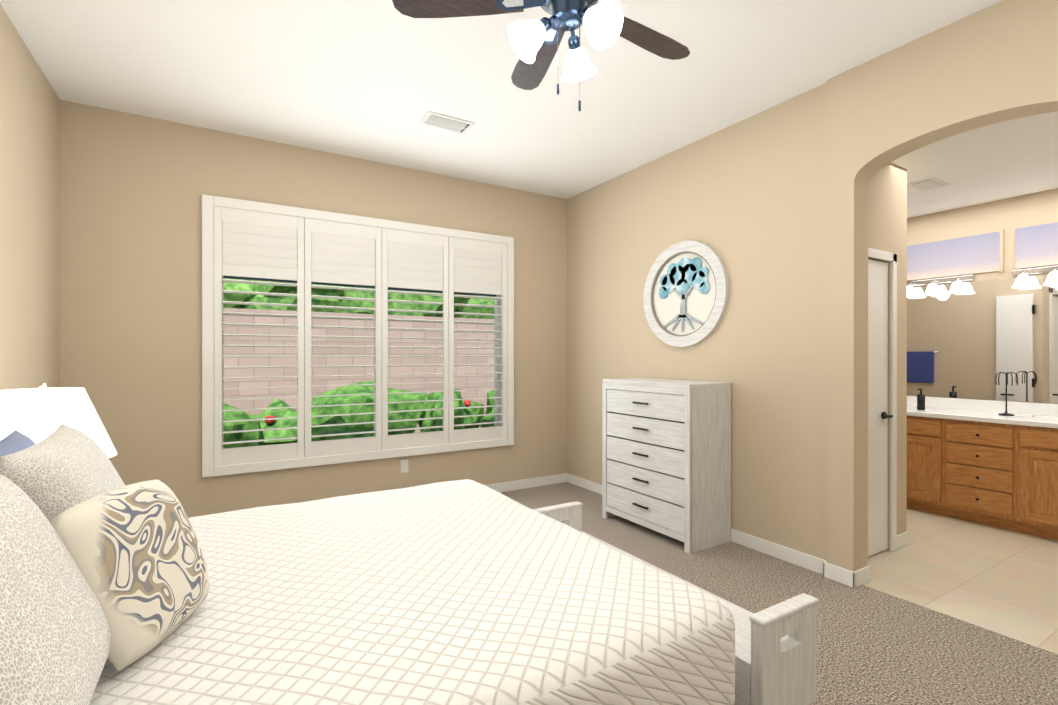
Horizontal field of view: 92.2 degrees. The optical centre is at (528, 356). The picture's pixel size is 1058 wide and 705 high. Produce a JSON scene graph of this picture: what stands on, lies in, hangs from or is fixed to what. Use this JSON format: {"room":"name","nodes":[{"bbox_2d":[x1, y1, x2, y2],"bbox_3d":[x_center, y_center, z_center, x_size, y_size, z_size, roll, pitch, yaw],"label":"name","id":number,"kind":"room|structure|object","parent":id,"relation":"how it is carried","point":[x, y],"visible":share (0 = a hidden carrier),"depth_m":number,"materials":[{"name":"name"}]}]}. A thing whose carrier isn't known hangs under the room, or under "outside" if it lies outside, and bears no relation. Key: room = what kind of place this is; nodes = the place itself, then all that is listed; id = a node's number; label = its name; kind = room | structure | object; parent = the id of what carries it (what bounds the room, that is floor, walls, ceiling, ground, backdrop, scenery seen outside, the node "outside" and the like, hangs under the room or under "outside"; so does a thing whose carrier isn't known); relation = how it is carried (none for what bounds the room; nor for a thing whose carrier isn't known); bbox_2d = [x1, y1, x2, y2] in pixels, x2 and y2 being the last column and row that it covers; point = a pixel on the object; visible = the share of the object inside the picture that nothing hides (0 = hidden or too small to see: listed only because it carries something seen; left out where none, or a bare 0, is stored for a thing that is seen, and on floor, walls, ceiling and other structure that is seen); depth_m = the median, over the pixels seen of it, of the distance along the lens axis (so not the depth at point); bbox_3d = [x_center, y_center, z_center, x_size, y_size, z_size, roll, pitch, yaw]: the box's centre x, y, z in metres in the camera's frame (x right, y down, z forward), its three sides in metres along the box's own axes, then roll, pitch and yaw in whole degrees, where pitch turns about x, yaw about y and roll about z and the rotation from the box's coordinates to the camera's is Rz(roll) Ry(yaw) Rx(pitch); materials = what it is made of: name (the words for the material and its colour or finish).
{"room":"bedroom","nodes":[
{"label":"bedroom","id":0,"kind":"room"},
{"bbox_2d":[0,4,59,389],"bbox_3d":[-1.592,-0.169,0.738,0.140,3.090,6.160,0,0,-31],"label":"wall","id":1,"kind":"structure","parent":0,"point":[29,232],"depth_m":2.83,"materials":[{"name":"beige paint"}]},
{"bbox_2d":[59,99,566,517],"bbox_3d":[-1.397,-0.176,4.547,4.440,3.090,0.140,0,0,-31],"label":"wall","id":2,"kind":"structure","parent":0,"point":[134,188],"depth_m":3.80,"materials":[{"name":"beige paint"}]},
{"bbox_2d":[222,275,500,448],"bbox_3d":[-1.345,-0.156,4.567,2.492,1.932,0.120,0,0,-31],"label":"window","id":3,"kind":"structure","parent":2,"relation":"in","point":[497,368],"depth_m":4.83,"materials":[{"name":"white"}]},
{"bbox_2d":[202,194,513,477],"bbox_3d":[-1.303,-0.156,4.499,2.670,2.110,0.088,0,0,-31],"label":"window shutters","id":4,"kind":"object","parent":3,"relation":"attached to","point":[304,247],"visible":1,"depth_m":4.32,"materials":[{"name":"white wood"}]},
{"bbox_2d":[401,459,407,472],"bbox_3d":[-1.131,0.994,4.625,0.072,0.116,0.007,0,0,-31],"label":"electrical outlet plate","id":5,"kind":"object","parent":2,"relation":"attached to","point":[404,466],"visible":1,"depth_m":4.62,"materials":[{"name":"white plastic"}]},
{"bbox_2d":[0,0,1001,198],"bbox_3d":[0.207,-1.791,1.915,4.440,0.150,6.300,0,0,-31],"label":"ceiling","id":6,"kind":"structure","parent":0,"point":[374,80],"depth_m":3.08,"materials":[{"name":"white paint"}]},
{"bbox_2d":[419,111,474,133],"bbox_3d":[-0.602,-1.712,3.740,0.360,0.014,0.210,0,0,-31],"label":"ceiling vent","id":7,"kind":"object","parent":6,"relation":"in","point":[444,122],"visible":1,"depth_m":3.72,"materials":[{"name":"white metal"}]},
{"bbox_2d":[392,0,689,110],"bbox_3d":[0.185,-1.319,1.948,1.234,0.795,1.276,0,0,-31],"label":"ceiling fan","id":8,"kind":"object","parent":6,"relation":"hanging from","point":[536,43],"visible":1,"depth_m":1.95,"materials":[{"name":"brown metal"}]},
{"bbox_2d":[500,482,1057,704],"bbox_3d":[0.168,1.424,1.897,4.350,0.100,6.300,0,0,-31],"label":"floor carpet","id":9,"kind":"object","parent":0,"point":[875,647],"visible":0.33,"depth_m":2.53,"materials":[{"name":"beige carpet"}]},
{"bbox_2d":[0,424,734,704],"bbox_3d":[-0.789,0.806,1.733,2.242,1.136,1.948,0,0,-31],"label":"bed","id":10,"kind":"object","parent":9,"relation":"on","point":[115,589],"visible":1,"depth_m":1.35,"materials":[{"name":"white fabric"}]},
{"bbox_2d":[51,479,209,670],"bbox_3d":[-1.019,0.540,1.335,0.130,0.410,0.400,-22,2,-4],"label":"cushion","id":11,"kind":"object","parent":10,"relation":"on","point":[135,548],"depth_m":1.25,"materials":[{"name":"beige fabric"}]},
{"bbox_2d":[602,378,730,553],"bbox_3d":[1.053,0.780,4.052,0.470,1.180,0.940,0,0,-31],"label":"dresser","id":12,"kind":"object","parent":9,"relation":"on","point":[666,456],"visible":1,"depth_m":3.74,"materials":[{"name":"white wood"}]},
{"bbox_2d":[532,501,817,704],"bbox_3d":[0.522,1.115,2.335,0.318,0.516,1.428,0,0,-31],"label":"frame","id":13,"kind":"object","parent":9,"relation":"on","point":[775,654],"visible":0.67,"depth_m":1.74,"materials":[{"name":"white wood"}]},
{"bbox_3d":[-2.201,1.043,2.372,0.491,0.660,0.520,0,0,-31],"label":"nightstand","id":14,"kind":"object","parent":9,"relation":"on","visible":0},
{"bbox_2d":[0,382,116,457],"bbox_3d":[-2.190,0.413,2.295,0.520,0.598,0.520,0,0,-31],"label":"table lamp","id":15,"kind":"object","parent":14,"relation":"on","point":[38,415],"visible":0.58,"depth_m":2.19,"materials":[{"name":"white fabric"}]},
{"bbox_2d":[567,0,1057,571],"bbox_3d":[2.029,-0.173,3.029,0.170,3.090,6.020,0,0,-31],"label":"wall","id":16,"kind":"structure","parent":0,"point":[745,199],"depth_m":3.38,"materials":[{"name":"beige paint"}]},
{"bbox_2d":[643,240,728,346],"bbox_3d":[1.254,-0.510,4.160,0.034,0.860,0.860,0,0,-31],"label":"wall art","id":17,"kind":"object","parent":16,"relation":"attached to","point":[686,294],"visible":0.98,"depth_m":4.13,"materials":[{"name":"white"}]},
{"bbox_2d":[485,473,908,587],"bbox_3d":[1.065,1.325,2.443,6.170,0.095,6.020,0,0,-31],"label":"baseboard","id":18,"kind":"structure","parent":16,"relation":"attached to","point":[852,579],"depth_m":3.54,"materials":[{"name":"white wood"}]},
{"bbox_2d":[868,163,899,550],"bbox_3d":[2.294,0.001,3.507,0.780,2.740,0.120,0,0,-31],"label":"wall","id":19,"kind":"structure","parent":0,"point":[887,209],"depth_m":3.60,"materials":[{"name":"beige paint"}]},
{"bbox_2d":[868,259,892,556],"bbox_3d":[2.300,0.348,3.442,0.572,2.023,0.093,0,0,-31],"label":"bathroom door","id":20,"kind":"structure","parent":19,"relation":"in","point":[878,416],"depth_m":3.52,"materials":[{"name":"white wood"}]},
{"bbox_2d":[868,248,896,550],"bbox_3d":[2.305,0.321,3.434,0.700,2.100,0.018,0,0,-31],"label":"door frame","id":21,"kind":"structure","parent":19,"relation":"attached to","point":[882,255],"depth_m":3.59,"materials":[{"name":"white wood"}]},
{"bbox_2d":[900,167,906,533],"bbox_3d":[2.330,0.000,4.314,0.120,2.740,1.460,0,0,-31],"label":"wall","id":22,"kind":"structure","parent":0,"point":[903,172],"depth_m":3.70,"materials":[{"name":"beige paint"}]},
{"bbox_2d":[863,508,1057,653],"bbox_3d":[3.012,1.420,3.966,2.660,0.100,3.010,0,0,-31],"label":"floor","id":23,"kind":"structure","parent":0,"point":[1002,581],"depth_m":3.19,"materials":[{"name":"beige tile"}]},
{"bbox_2d":[907,416,1057,540],"bbox_3d":[3.861,0.947,4.277,0.596,0.845,2.280,0,0,-31],"label":"bathroom vanity","id":24,"kind":"object","parent":23,"relation":"on","point":[991,463],"depth_m":4.09,"materials":[{"name":"brown wood"}]},
{"bbox_2d":[907,404,1057,427],"bbox_3d":[3.865,0.505,4.279,0.585,0.040,2.280,0,0,-31],"label":"countertop","id":25,"kind":"structure","parent":24,"relation":"on","point":[959,413],"depth_m":4.20,"materials":[{"name":"white stone"}]},
{"bbox_2d":[891,112,1057,217],"bbox_3d":[3.051,-1.445,3.984,2.570,0.150,3.010,0,0,-31],"label":"ceiling","id":26,"kind":"structure","parent":0,"point":[1004,160],"depth_m":3.63,"materials":[{"name":"white paint"}]},
{"bbox_2d":[907,177,949,190],"bbox_3d":[3.165,-1.363,4.036,0.300,0.014,0.180,0,0,-31],"label":"ceiling vent","id":27,"kind":"object","parent":26,"relation":"in","point":[928,184],"visible":0.88,"depth_m":4.01,"materials":[{"name":"white metal"}]},
{"bbox_2d":[907,188,1057,403],"bbox_3d":[4.088,-0.001,4.619,0.140,2.740,3.010,0,0,-31],"label":"wall","id":28,"kind":"structure","parent":0,"point":[1009,216],"depth_m":4.49,"materials":[{"name":"beige paint"}]},
{"bbox_2d":[907,275,973,297],"bbox_3d":[3.801,-0.661,4.789,0.169,0.160,0.560,0,0,-31],"label":"sconce","id":29,"kind":"object","parent":28,"relation":"attached to","point":[957,286],"visible":0.88,"depth_m":4.75,"materials":[{"name":"white glass"}]},
{"bbox_2d":[907,229,1003,280],"bbox_3d":[3.887,-0.921,4.788,0.024,0.380,0.870,0,0,-31],"label":"bathroom window","id":30,"kind":"structure","parent":28,"relation":"in","point":[981,253],"depth_m":4.69,"materials":[{"name":"glass"}]},
{"bbox_2d":[907,274,1057,403],"bbox_3d":[4.100,-0.148,4.445,0.006,1.055,2.160,0,0,-31],"label":"bathroom mirror","id":31,"kind":"object","parent":28,"relation":"attached to","point":[974,339],"visible":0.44,"depth_m":4.51,"materials":[{"name":"white mirror"}]},
{"bbox_2d":[907,396,1057,415],"bbox_3d":[4.107,0.434,4.426,0.020,0.100,2.280,0,0,-31],"label":"backsplash","id":32,"kind":"structure","parent":28,"relation":"attached to","point":[919,401],"depth_m":4.50,"materials":[{"name":"white stone"}]},
{"bbox_2d":[1012,265,1057,287],"bbox_3d":[4.229,-0.660,4.089,0.169,0.160,0.560,0,0,-31],"label":"sconce","id":33,"kind":"object","parent":28,"relation":"attached to","point":[1023,280],"visible":0.98,"depth_m":4.20,"materials":[{"name":"white glass"}]},
{"bbox_2d":[1015,222,1057,268],"bbox_3d":[4.374,-0.920,3.990,0.024,0.380,0.840,0,0,-31],"label":"bathroom window","id":34,"kind":"structure","parent":28,"relation":"in","point":[1036,246],"depth_m":4.23,"materials":[{"name":"glass"}]},
{"label":"outside","id":35,"kind":"structure","parent":0,"visible":0},
{"bbox_3d":[-4.299,1.509,10.593,24.000,0.200,13.200,0,0,-31],"label":"ground","id":36,"kind":"structure","parent":35,"visible":0},
{"bbox_2d":[224,308,493,432],"bbox_3d":[-2.893,0.358,8.286,24.000,2.110,0.260,0,0,-31],"label":"wall","id":37,"kind":"structure","parent":36,"relation":"on","point":[265,372],"depth_m":8.11,"materials":[{"name":"beige brick"}]},
{"bbox_2d":[224,381,493,447],"bbox_3d":[-2.074,0.970,6.981,9.215,1.294,1.979,0,0,-31],"label":"bushes","id":38,"kind":"object","parent":36,"relation":"on","point":[271,413],"visible":0.23,"depth_m":6.48,"materials":[{"name":"green plant"}]},
{"bbox_2d":[224,278,493,318],"bbox_3d":[-4.881,-1.664,11.543,24.000,6.142,6.378,0,0,-31],"label":"trees","id":39,"kind":"object","parent":36,"relation":"on","point":[314,301],"visible":0.02,"depth_m":9.30,"materials":[{"name":"green plant"}]}
]}

